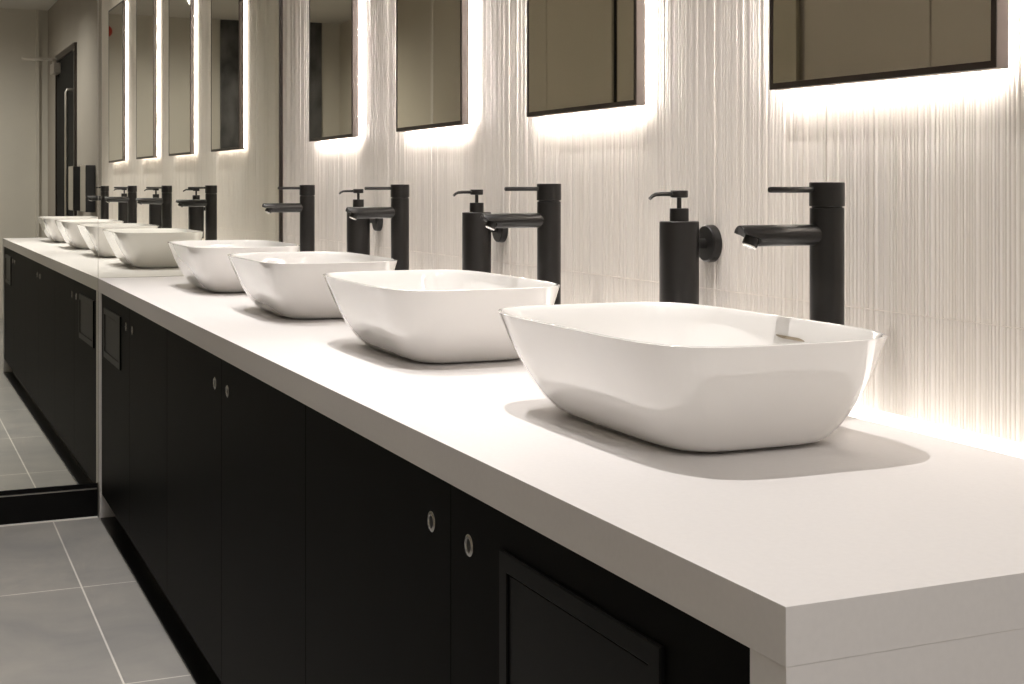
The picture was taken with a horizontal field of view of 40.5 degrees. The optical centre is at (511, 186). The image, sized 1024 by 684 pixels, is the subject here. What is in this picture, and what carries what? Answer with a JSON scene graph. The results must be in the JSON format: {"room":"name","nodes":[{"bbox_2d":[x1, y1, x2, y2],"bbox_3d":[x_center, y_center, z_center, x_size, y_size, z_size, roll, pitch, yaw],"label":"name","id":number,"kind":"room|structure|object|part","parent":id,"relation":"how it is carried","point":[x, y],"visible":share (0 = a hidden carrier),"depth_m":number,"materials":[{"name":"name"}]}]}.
{"room":"public restroom","nodes":[
{"label":"public restroom","id":0,"kind":"room"},
{"bbox_2d":[97,483,97,513],"bbox_3d":[-1.917,-0.205,4.739,2.475,2.720,0.087,0,0,-24],"label":"wall","id":1,"kind":"structure","parent":0,"point":[97,483],"depth_m":4.90,"materials":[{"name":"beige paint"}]},
{"bbox_2d":[0,483,96,524],"bbox_3d":[-2.228,1.097,4.521,1.690,0.116,0.033,0,0,-24],"label":"baseboard","id":2,"kind":"structure","parent":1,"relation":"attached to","point":[83,503],"depth_m":4.79,"materials":[{"name":"black wood"}]},
{"bbox_2d":[0,488,96,496],"bbox_3d":[-2.225,1.055,4.511,1.688,0.003,0.014,0,0,-24],"label":"trim","id":3,"kind":"structure","parent":1,"relation":"attached to","point":[86,488],"depth_m":4.78,"materials":[{"name":"metal"}]},
{"bbox_2d":[0,516,97,526],"bbox_3d":[-2.220,1.153,4.504,1.690,0.004,0.006,0,0,-24],"label":"trim","id":4,"kind":"structure","parent":1,"relation":"attached to","point":[92,516],"depth_m":4.78,"materials":[{"name":"silver metal"}]},
{"bbox_2d":[0,0,282,490],"bbox_3d":[-1.930,-0.264,4.668,2.353,2.601,0.036,0,0,-24],"label":"mirror","id":5,"kind":"object","parent":1,"relation":"attached to","point":[129,129],"visible":0.7,"depth_m":4.86,"materials":[{"name":"mirror"},{"name":"black metal"}]},
{"bbox_3d":[-2.226,-0.254,4.521,1.693,2.582,0.006,0,0,-24],"label":"pane","id":6,"kind":"part","parent":5,"relation":"part of","materials":[{"name":"metal"}]},
{"bbox_3d":[-1.157,-0.613,5.000,0.647,1.864,0.006,0,0,-24],"label":"pane","id":7,"kind":"part","parent":5,"relation":"part of","materials":[{"name":"mirror"}]},
{"bbox_3d":[-0.856,-0.623,5.133,0.012,1.883,0.012,0,0,-24],"label":"frame","id":8,"kind":"part","parent":5,"relation":"part of","materials":[{"name":"brown metal"}]},
{"bbox_2d":[0,514,195,683],"bbox_3d":[-0.361,1.185,1.047,2.575,0.060,8.108,0,0,-24],"label":"floor","id":9,"kind":"structure","parent":0,"point":[73,611],"depth_m":3.73,"materials":[{"name":"grey tile"}]},
{"bbox_2d":[100,516,221,683],"bbox_3d":[-0.589,1.115,2.974,0.068,0.081,4.049,0,0,-24],"label":"kickboard","id":10,"kind":"object","parent":9,"relation":"on","point":[199,668],"visible":0.6,"depth_m":3.78,"materials":[{"name":"black wood"}]},
{"bbox_2d":[98,276,1023,683],"bbox_3d":[-0.302,0.738,3.098,0.696,0.835,4.152,0,0,-24],"label":"countertop","id":11,"kind":"structure","parent":9,"relation":"on","point":[867,552],"depth_m":1.44,"materials":[{"name":"white stone"}]},
{"bbox_3d":[-1.123,0.761,4.977,0.691,0.788,0.046,0,0,-24],"label":"panel","id":12,"kind":"part","parent":11,"relation":"part of","materials":[{"name":"white stone"}]},
{"bbox_2d":[102,294,166,595],"bbox_3d":[-0.886,0.721,4.334,0.611,0.705,1.321,0,0,-24],"label":"vanity cabinet","id":13,"kind":"object","parent":11,"relation":"in","point":[134,346],"visible":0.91,"depth_m":4.09,"materials":[{"name":"black laminate"}]},
{"bbox_3d":[-1.315,0.495,4.559,0.005,0.170,0.390,0,0,-24],"label":"flap frame","id":14,"kind":"part","parent":13,"relation":"part of","materials":[{"name":"black metal"}]},
{"bbox_3d":[-1.286,0.719,4.523,0.019,0.697,0.655,0,0,-24],"label":"door","id":15,"kind":"part","parent":13,"relation":"part of","materials":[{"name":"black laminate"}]},
{"bbox_3d":[-1.022,0.719,3.917,0.019,0.697,0.665,0,0,-24],"label":"door","id":16,"kind":"part","parent":13,"relation":"part of","materials":[{"name":"black laminate"}]},
{"bbox_2d":[167,240,299,292],"bbox_3d":[-0.879,0.248,4.347,0.343,0.142,0.579,0,0,-24],"label":"vessel basin","id":17,"kind":"object","parent":11,"relation":"in","point":[205,264],"visible":0.61,"depth_m":4.14,"materials":[{"name":"white ceramic"}]},
{"bbox_2d":[167,329,305,683],"bbox_3d":[-0.347,0.721,3.101,0.608,0.705,1.368,0,0,-24],"label":"vanity cabinet","id":18,"kind":"object","parent":11,"relation":"in","point":[236,442],"visible":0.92,"depth_m":2.86,"materials":[{"name":"black laminate"}]},
{"bbox_3d":[-0.752,0.719,3.299,0.019,0.697,0.682,0,0,-24],"label":"door","id":19,"kind":"part","parent":18,"relation":"part of","materials":[{"name":"black laminate"}]},
{"bbox_3d":[-0.479,0.719,2.671,0.019,0.697,0.685,0,0,-24],"label":"door","id":20,"kind":"part","parent":18,"relation":"part of","materials":[{"name":"black laminate"}]},
{"bbox_2d":[262,185,314,251],"bbox_3d":[-0.710,0.157,4.418,0.169,0.326,0.051,0,0,-24],"label":"tap","id":21,"kind":"object","parent":11,"relation":"on","point":[306,207],"visible":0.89,"depth_m":4.42,"materials":[{"name":"black metal"}]},
{"bbox_3d":[-0.729,0.067,4.409,0.127,0.029,0.029,0,0,-24],"label":"spout","id":22,"kind":"part","parent":21,"relation":"part of","materials":[{"name":"black metal"}]},
{"bbox_3d":[-0.708,0.004,4.418,0.078,0.008,0.008,0,0,-24],"label":"lever","id":23,"kind":"part","parent":21,"relation":"part of","materials":[{"name":"black metal"}]},
{"bbox_2d":[227,251,396,318],"bbox_3d":[-0.514,0.248,3.511,0.343,0.142,0.579,0,0,-24],"label":"vessel basin","id":24,"kind":"object","parent":11,"relation":"in","point":[285,284],"visible":0.79,"depth_m":3.30,"materials":[{"name":"white ceramic"}]},
{"bbox_2d":[345,184,408,269],"bbox_3d":[-0.345,0.157,3.581,0.169,0.326,0.051,0,0,-24],"label":"tap","id":25,"kind":"object","parent":11,"relation":"on","point":[398,212],"visible":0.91,"depth_m":3.58,"materials":[{"name":"black metal"}]},
{"bbox_3d":[-0.364,0.067,3.573,0.127,0.029,0.029,0,0,-24],"label":"spout","id":26,"kind":"part","parent":25,"relation":"part of","materials":[{"name":"black metal"}]},
{"bbox_3d":[-0.343,0.004,3.582,0.078,0.008,0.008,0,0,-24],"label":"lever","id":27,"kind":"part","parent":25,"relation":"part of","materials":[{"name":"black metal"}]},
{"bbox_2d":[323,269,559,362],"bbox_3d":[-0.149,0.248,2.674,0.343,0.142,0.579,0,0,-24],"label":"vessel basin","id":28,"kind":"object","parent":11,"relation":"in","point":[434,315],"visible":0.93,"depth_m":2.47,"materials":[{"name":"white ceramic"}]},
{"bbox_2d":[480,184,560,304],"bbox_3d":[0.020,0.157,2.744,0.169,0.326,0.051,0,0,-24],"label":"tap","id":29,"kind":"object","parent":11,"relation":"on","point":[547,219],"visible":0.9,"depth_m":2.75,"materials":[{"name":"black metal"}]},
{"bbox_3d":[0.001,0.067,2.736,0.127,0.029,0.029,0,0,-24],"label":"spout","id":30,"kind":"part","parent":29,"relation":"part of","materials":[{"name":"black metal"}]},
{"bbox_3d":[0.022,0.004,2.745,0.078,0.008,0.008,0,0,-24],"label":"lever","id":31,"kind":"part","parent":29,"relation":"part of","materials":[{"name":"black metal"}]},
{"bbox_2d":[306,405,749,683],"bbox_3d":[0.197,0.721,1.850,0.611,0.705,1.359,0,0,-24],"label":"vanity cabinet","id":32,"kind":"object","parent":11,"relation":"in","point":[412,577],"visible":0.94,"depth_m":1.72,"materials":[{"name":"black laminate"}]},
{"bbox_3d":[-0.204,0.719,2.042,0.019,0.697,0.685,0,0,-24],"label":"door","id":33,"kind":"part","parent":32,"relation":"part of","materials":[{"name":"black laminate"}]},
{"bbox_3d":[0.060,0.495,1.405,0.005,0.170,0.367,0,0,-24],"label":"flap frame","id":34,"kind":"part","parent":32,"relation":"part of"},
{"bbox_3d":[0.067,0.719,1.419,0.019,0.697,0.673,0,0,-24],"label":"door","id":35,"kind":"part","parent":32,"relation":"part of","materials":[{"name":"black laminate"}]},
{"bbox_2d":[498,302,887,451],"bbox_3d":[0.216,0.248,1.837,0.343,0.142,0.579,0,0,-24],"label":"vessel basin","id":36,"kind":"object","parent":11,"relation":"in","point":[678,376],"visible":1,"depth_m":1.65,"materials":[{"name":"white ceramic"}]},
{"bbox_2d":[734,182,844,324],"bbox_3d":[0.385,0.157,1.908,0.169,0.326,0.051,0,0,-24],"label":"tap","id":37,"kind":"object","parent":11,"relation":"on","point":[824,234],"visible":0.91,"depth_m":1.91,"materials":[{"name":"black metal"}]},
{"bbox_3d":[0.366,0.067,1.899,0.127,0.029,0.029,0,0,-24],"label":"spout","id":38,"kind":"part","parent":37,"relation":"part of","materials":[{"name":"black metal"}]},
{"bbox_3d":[0.387,0.004,1.909,0.078,0.008,0.008,0,0,-24],"label":"lever","id":39,"kind":"part","parent":37,"relation":"part of","materials":[{"name":"black metal"}]},
{"bbox_3d":[0.516,0.761,1.218,0.691,0.788,0.050,0,0,-24],"label":"panel","id":40,"kind":"part","parent":11,"relation":"part of","materials":[{"name":"white stone"}]},
{"bbox_3d":[-0.044,0.325,3.207,0.070,0.009,4.120,0,0,-24],"label":"led strip","id":41,"kind":"part","parent":11,"relation":"part of","materials":[{"name":"white plastic"}]},
{"bbox_2d":[283,0,1023,443],"bbox_3d":[-0.004,-0.623,3.204,0.008,1.884,4.222,0,0,-24],"label":"wall","id":42,"kind":"structure","parent":0,"point":[931,168],"depth_m":2.34,"materials":[{"name":"tile"}]},
{"bbox_2d":[309,0,359,141],"bbox_3d":[-0.567,-0.617,4.441,0.035,0.930,0.495,0,0,-24],"label":"backlit mirror","id":43,"kind":"object","parent":42,"relation":"attached to","point":[334,25],"visible":1,"depth_m":4.40,"materials":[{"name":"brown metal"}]},
{"bbox_2d":[339,189,382,254],"bbox_3d":[-0.446,0.117,4.055,0.125,0.222,0.068,0,0,-24],"label":"soap dispenser","id":44,"kind":"object","parent":42,"relation":"attached to","point":[358,231],"visible":0.67,"depth_m":4.03,"materials":[{"name":"black metal"}]},
{"bbox_2d":[347,212,369,254],"bbox_3d":[-0.449,0.143,4.053,0.068,0.170,0.068,0,0,-24],"label":"bottle","id":45,"kind":"object","parent":44,"relation":"on","point":[358,231],"depth_m":4.02,"materials":[{"name":"black metal"}]},
{"bbox_2d":[396,0,470,131],"bbox_3d":[-0.205,-0.617,3.612,0.035,0.930,0.495,0,0,-24],"label":"backlit mirror","id":46,"kind":"object","parent":42,"relation":"attached to","point":[433,37],"visible":1,"depth_m":3.57,"materials":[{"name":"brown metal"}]},
{"bbox_2d":[453,189,507,272],"bbox_3d":[-0.079,0.117,3.212,0.125,0.222,0.068,0,0,-24],"label":"soap dispenser","id":47,"kind":"object","parent":42,"relation":"attached to","point":[476,238],"visible":0.73,"depth_m":3.19,"materials":[{"name":"black metal"}]},
{"bbox_2d":[462,212,490,272],"bbox_3d":[-0.082,0.143,3.211,0.068,0.170,0.068,0,0,-24],"label":"bottle","id":48,"kind":"object","parent":47,"relation":"on","point":[476,238],"depth_m":3.18,"materials":[{"name":"black metal"}]},
{"bbox_2d":[527,0,646,116],"bbox_3d":[0.147,-0.617,2.804,0.035,0.930,0.495,0,0,-24],"label":"backlit mirror","id":49,"kind":"object","parent":42,"relation":"attached to","point":[583,55],"visible":1,"depth_m":2.76,"materials":[{"name":"brown mirror"}]},
{"bbox_2d":[283,234,1023,328],"bbox_3d":[-0.003,0.177,3.200,0.004,0.002,4.214,0,0,-24],"label":"trim","id":50,"kind":"structure","parent":42,"relation":"attached to","point":[283,234],"depth_m":2.23,"materials":[{"name":"beige tile"}]},
{"bbox_2d":[649,190,721,303],"bbox_3d":[0.288,0.117,2.370,0.125,0.222,0.068,0,0,-24],"label":"soap dispenser","id":51,"kind":"object","parent":42,"relation":"attached to","point":[682,242],"visible":0.86,"depth_m":2.34,"materials":[{"name":"black metal"}]},
{"bbox_2d":[659,221,698,303],"bbox_3d":[0.286,0.143,2.369,0.068,0.170,0.068,0,0,-24],"label":"bottle","id":52,"kind":"object","parent":51,"relation":"on","point":[678,240],"depth_m":2.34,"materials":[{"name":"black metal"}]},
{"bbox_3d":[0.286,0.027,2.369,0.008,0.018,0.008,0,0,-24],"label":"pump stem","id":53,"kind":"part","parent":51,"relation":"part of","materials":[{"name":"black metal"}]},
{"bbox_3d":[0.326,0.098,2.386,0.027,0.017,0.017,0,0,-24],"label":"bracket arm","id":54,"kind":"part","parent":51,"relation":"part of","materials":[{"name":"black metal"}]},
{"bbox_2d":[769,0,1008,89],"bbox_3d":[0.519,-0.615,1.950,0.035,0.930,0.495,0,1,-24],"label":"backlit mirror","id":55,"kind":"object","parent":42,"relation":"attached to","point":[813,43],"visible":1,"depth_m":1.93,"materials":[{"name":"brown mirror"}]}
]}

